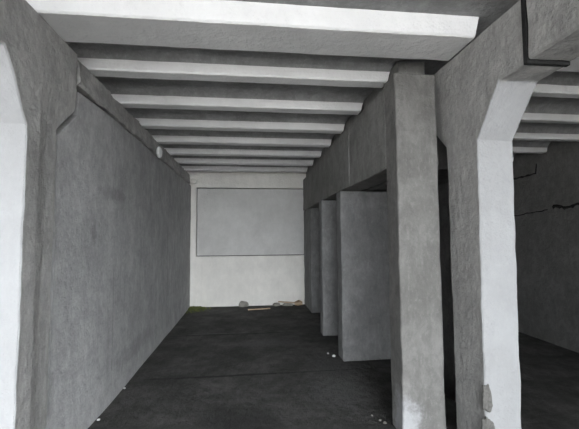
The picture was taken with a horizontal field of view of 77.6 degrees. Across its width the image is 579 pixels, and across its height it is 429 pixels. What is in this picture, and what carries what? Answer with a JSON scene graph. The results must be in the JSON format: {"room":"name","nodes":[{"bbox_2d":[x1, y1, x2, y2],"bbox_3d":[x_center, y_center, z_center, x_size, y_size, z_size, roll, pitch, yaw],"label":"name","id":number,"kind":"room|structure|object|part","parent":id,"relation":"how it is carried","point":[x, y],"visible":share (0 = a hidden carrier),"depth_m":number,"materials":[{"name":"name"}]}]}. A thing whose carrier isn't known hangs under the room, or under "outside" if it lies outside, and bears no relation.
{"room":"abandoned concrete building","nodes":[
{"label":"abandoned concrete building","id":0,"kind":"room"},
{"bbox_2d":[46,92,190,428],"bbox_3d":[-2.086,0.551,5.370,0.305,2.767,5.720,0,-3,-6],"label":"wall","id":1,"kind":"structure","parent":0,"point":[120,283],"depth_m":3.38,"materials":[{"name":"grey concrete"}]},
{"bbox_2d":[76,60,189,182],"bbox_3d":[-2.097,-0.979,5.557,0.288,0.253,5.445,0,-3,-6],"label":"beam","id":2,"kind":"structure","parent":1,"relation":"on","point":[88,86],"depth_m":3.76,"materials":[{"name":"grey concrete"}]},
{"bbox_2d":[156,146,161,157],"bbox_3d":[-1.891,-0.904,5.228,0.080,0.170,0.160,0,-3,-6],"label":"wall lamp","id":3,"kind":"object","parent":1,"relation":"attached to","point":[159,149],"visible":1,"depth_m":5.18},
{"bbox_2d":[186,171,305,306],"bbox_3d":[-0.420,0.508,8.561,4.326,3.206,0.308,0,-3,-6],"label":"wall","id":4,"kind":"structure","parent":0,"point":[247,228],"depth_m":8.35,"materials":[{"name":"paint"}]},
{"bbox_2d":[189,178,196,184],"bbox_3d":[-2.213,-0.761,8.254,0.175,0.141,0.100,0,-3,-6],"label":"lump","id":5,"kind":"object","parent":4,"relation":"attached to","point":[192,180],"visible":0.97,"depth_m":8.22,"materials":[{"name":"grey concrete"}]},
{"bbox_3d":[-0.873,0.176,8.487,2.522,1.543,0.190,0,-3,-6],"label":"filled panel","id":6,"kind":"part","parent":4,"relation":"part of","materials":[{"name":"paint"}]},
{"bbox_2d":[304,208,319,312],"bbox_3d":[0.885,0.980,8.030,0.995,2.188,0.960,0,-3,-6],"label":"wall","id":7,"kind":"structure","parent":0,"point":[311,216],"depth_m":7.56,"materials":[{"name":"grey concrete"}]},
{"bbox_2d":[319,200,338,335],"bbox_3d":[1.061,0.856,5.956,1.109,2.184,0.230,0,-3,-6],"label":"wall","id":8,"kind":"structure","parent":0,"point":[327,208],"depth_m":5.81,"materials":[{"name":"grey concrete"}]},
{"bbox_2d":[88,304,578,428],"bbox_3d":[0.015,2.104,3.445,10.200,0.604,13.920,0,-3,-6],"label":"floor","id":9,"kind":"structure","parent":0,"point":[226,367],"depth_m":4.05,"materials":[{"name":"grey concrete"}]},
{"bbox_2d":[0,0,76,428],"bbox_3d":[-1.774,0.217,2.152,0.359,3.055,1.197,0,-3,-6],"label":"column","id":10,"kind":"structure","parent":9,"relation":"on","point":[38,68],"depth_m":2.20,"materials":[{"name":"grey paint"}]},
{"bbox_2d":[25,0,478,60],"bbox_3d":[-0.318,-1.369,2.659,3.407,0.157,0.403,0,-3,-6],"label":"cross beam","id":11,"kind":"structure","parent":10,"relation":"on","point":[197,24],"depth_m":2.56,"materials":[{"name":"white concrete"}]},
{"bbox_2d":[186,306,210,313],"bbox_3d":[-1.965,2.051,7.800,0.498,0.046,0.618,0,-3,-6],"label":"moss","id":12,"kind":"object","parent":9,"relation":"on","point":[191,308],"visible":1,"depth_m":7.86,"materials":[{"name":"green plant"}]},
{"bbox_2d":[239,301,248,306],"bbox_3d":[-1.039,2.023,8.158,0.230,0.132,0.107,0,-3,-6],"label":"rubble","id":13,"kind":"object","parent":9,"relation":"on","point":[242,303],"visible":1,"depth_m":8.13,"materials":[{"name":"grey concrete"}]},
{"bbox_2d":[282,303,292,305],"bbox_3d":[-0.040,2.054,8.240,0.253,0.068,0.100,0,-3,-6],"label":"rubble","id":14,"kind":"object","parent":9,"relation":"on","point":[284,304],"visible":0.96,"depth_m":8.21,"materials":[{"name":"grey concrete"}]},
{"bbox_2d":[278,301,301,303],"bbox_3d":[0.014,2.004,8.193,0.544,0.064,0.054,0,-3,-1],"label":"wood slat","id":15,"kind":"object","parent":14,"relation":"on","point":[278,301],"visible":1,"depth_m":8.17,"materials":[{"name":"beige wood"}]},
{"bbox_2d":[384,73,445,428],"bbox_3d":[1.045,0.299,3.039,0.372,2.954,0.240,0,-3,-6],"label":"square pillar","id":16,"kind":"structure","parent":9,"relation":"on","point":[415,291],"depth_m":2.94,"materials":[{"name":"grey concrete"}]},
{"bbox_2d":[434,0,569,428],"bbox_3d":[1.490,0.224,2.662,0.326,3.054,1.131,0,-3,-6],"label":"column","id":17,"kind":"structure","parent":9,"relation":"on","point":[483,93],"depth_m":2.61,"materials":[{"name":"grey paint"}]},
{"bbox_2d":[94,0,578,149],"bbox_3d":[-0.009,-1.492,3.666,10.206,0.207,13.907,0,-3,-6],"label":"ceiling","id":18,"kind":"structure","parent":0,"point":[488,11],"depth_m":2.61,"materials":[{"name":"grey concrete"}]},
{"bbox_2d":[66,42,395,87],"bbox_3d":[-0.516,-1.335,3.321,2.957,0.167,0.465,0,-3,-6],"label":"rib","id":19,"kind":"object","parent":18,"relation":"attached to","point":[101,59],"visible":0.8,"depth_m":3.23,"materials":[{"name":"grey concrete"}]},
{"bbox_2d":[100,82,367,114],"bbox_3d":[-0.607,-1.288,4.114,2.959,0.167,0.465,0,-3,-6],"label":"rib","id":20,"kind":"object","parent":18,"relation":"attached to","point":[129,95],"visible":0.93,"depth_m":4.03,"materials":[{"name":"grey concrete"}]},
{"bbox_2d":[125,109,347,133],"bbox_3d":[-0.695,-1.240,4.908,2.956,0.167,0.465,0,-3,-6],"label":"rib","id":21,"kind":"object","parent":18,"relation":"attached to","point":[149,119],"visible":0.94,"depth_m":4.82,"materials":[{"name":"grey concrete"}]},
{"bbox_2d":[145,129,333,146],"bbox_3d":[-0.785,-1.193,5.701,2.955,0.167,0.465,0,-3,-6],"label":"rib","id":22,"kind":"object","parent":18,"relation":"attached to","point":[163,136],"visible":0.88,"depth_m":5.62,"materials":[{"name":"grey concrete"}]},
{"bbox_2d":[160,144,322,157],"bbox_3d":[-0.875,-1.145,6.495,2.956,0.168,0.465,0,-3,-6],"label":"rib","id":23,"kind":"object","parent":18,"relation":"attached to","point":[172,149],"visible":0.76,"depth_m":6.42,"materials":[{"name":"grey concrete"}]},
{"bbox_2d":[172,155,314,165],"bbox_3d":[-0.964,-1.098,7.288,2.960,0.166,0.465,0,-3,-6],"label":"rib","id":24,"kind":"object","parent":18,"relation":"attached to","point":[181,159],"visible":0.69,"depth_m":7.22,"materials":[{"name":"grey concrete"}]},
{"bbox_2d":[179,164,307,172],"bbox_3d":[-1.052,-1.050,8.082,2.955,0.168,0.465,0,-3,-6],"label":"rib","id":25,"kind":"object","parent":18,"relation":"attached to","point":[187,167],"visible":0.69,"depth_m":8.03,"materials":[{"name":"grey concrete"}]},
{"bbox_2d":[306,60,424,175],"bbox_3d":[0.817,-1.131,5.934,0.259,0.235,5.343,0,-3,-6],"label":"beam","id":26,"kind":"structure","parent":18,"relation":"attached to","point":[405,67],"depth_m":3.80,"materials":[{"name":"grey concrete"}]},
{"bbox_2d":[512,140,550,153],"bbox_3d":[2.879,-1.174,6.092,3.196,0.207,0.425,0,-3,-6],"label":"rib","id":27,"kind":"object","parent":18,"relation":"attached to","point":[519,146],"visible":0.16,"depth_m":6.17,"materials":[{"name":"grey concrete"}]},
{"bbox_2d":[513,122,578,141],"bbox_3d":[2.969,-1.221,5.299,3.196,0.208,0.425,0,-3,-6],"label":"rib","id":28,"kind":"object","parent":18,"relation":"attached to","point":[525,131],"visible":0.3,"depth_m":5.33,"materials":[{"name":"grey concrete"}]},
{"bbox_2d":[520,99,578,123],"bbox_3d":[3.058,-1.268,4.505,3.195,0.208,0.425,0,-3,-6],"label":"rib","id":29,"kind":"object","parent":18,"relation":"attached to","point":[537,110],"visible":0.34,"depth_m":4.46,"materials":[{"name":"grey concrete"}]},
{"bbox_2d":[531,71,578,98],"bbox_3d":[3.148,-1.315,3.711,3.197,0.209,0.425,0,-3,-6],"label":"rib","id":30,"kind":"object","parent":18,"relation":"attached to","point":[559,84],"visible":0.32,"depth_m":3.60,"materials":[{"name":"grey concrete"}]},
{"bbox_2d":[557,56,578,71],"bbox_3d":[3.221,-1.349,3.066,3.195,0.197,0.435,0,-3,-6],"label":"rib","id":31,"kind":"object","parent":18,"relation":"attached to","point":[574,64],"visible":0.06,"depth_m":3.05,"materials":[{"name":"grey concrete"}]},
{"bbox_2d":[303,127,372,210],"bbox_3d":[0.666,-0.583,6.461,0.324,0.746,4.211,0,-3,-5],"label":"lintel beam","id":32,"kind":"structure","parent":0,"point":[330,176],"depth_m":5.36,"materials":[{"name":"grey concrete"}]},
{"bbox_2d":[336,191,390,360],"bbox_3d":[1.197,0.788,4.801,1.096,2.185,0.241,0,-3,-6],"label":"wall","id":33,"kind":"structure","parent":0,"point":[362,217],"depth_m":4.66,"materials":[{"name":"grey concrete"}]},
{"bbox_2d":[349,89,386,185],"bbox_3d":[0.936,-0.742,3.801,0.308,0.746,1.156,0,-3,-6],"label":"lintel beam","id":34,"kind":"structure","parent":0,"point":[367,133],"depth_m":3.66,"materials":[{"name":"grey concrete"}]},
{"bbox_2d":[360,135,447,191],"bbox_3d":[1.278,-0.456,5.952,0.670,0.405,5.330,0,-3,-6],"label":"ceiling","id":35,"kind":"structure","parent":0,"point":[441,148],"depth_m":3.32,"materials":[{"name":"grey concrete"}]},
{"bbox_2d":[438,183,455,401],"bbox_3d":[1.677,0.779,5.934,0.107,2.926,5.355,0,-3,-6],"label":"wall","id":36,"kind":"structure","parent":0,"point":[443,194],"depth_m":4.18,"materials":[{"name":"grey concrete"}]},
{"bbox_2d":[513,141,578,352],"bbox_3d":[4.892,0.360,4.108,0.380,3.518,13.917,0,-3,-6],"label":"wall","id":37,"kind":"structure","parent":0,"point":[545,185],"depth_m":6.21,"materials":[{"name":"grey concrete"}]},
{"bbox_3d":[2.141,0.098,-2.980,0.286,2.630,0.387,0,-3,-6],"label":"pier","id":38,"kind":"object","parent":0,"visible":0},
{"bbox_2d":[527,0,578,60],"bbox_3d":[1.857,-1.284,-0.451,0.292,0.418,5.308,0,-3,-6],"label":"girder","id":39,"kind":"object","parent":38,"relation":"on","point":[552,25],"visible":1,"depth_m":2.01,"materials":[{"name":"grey paint"}]}
]}

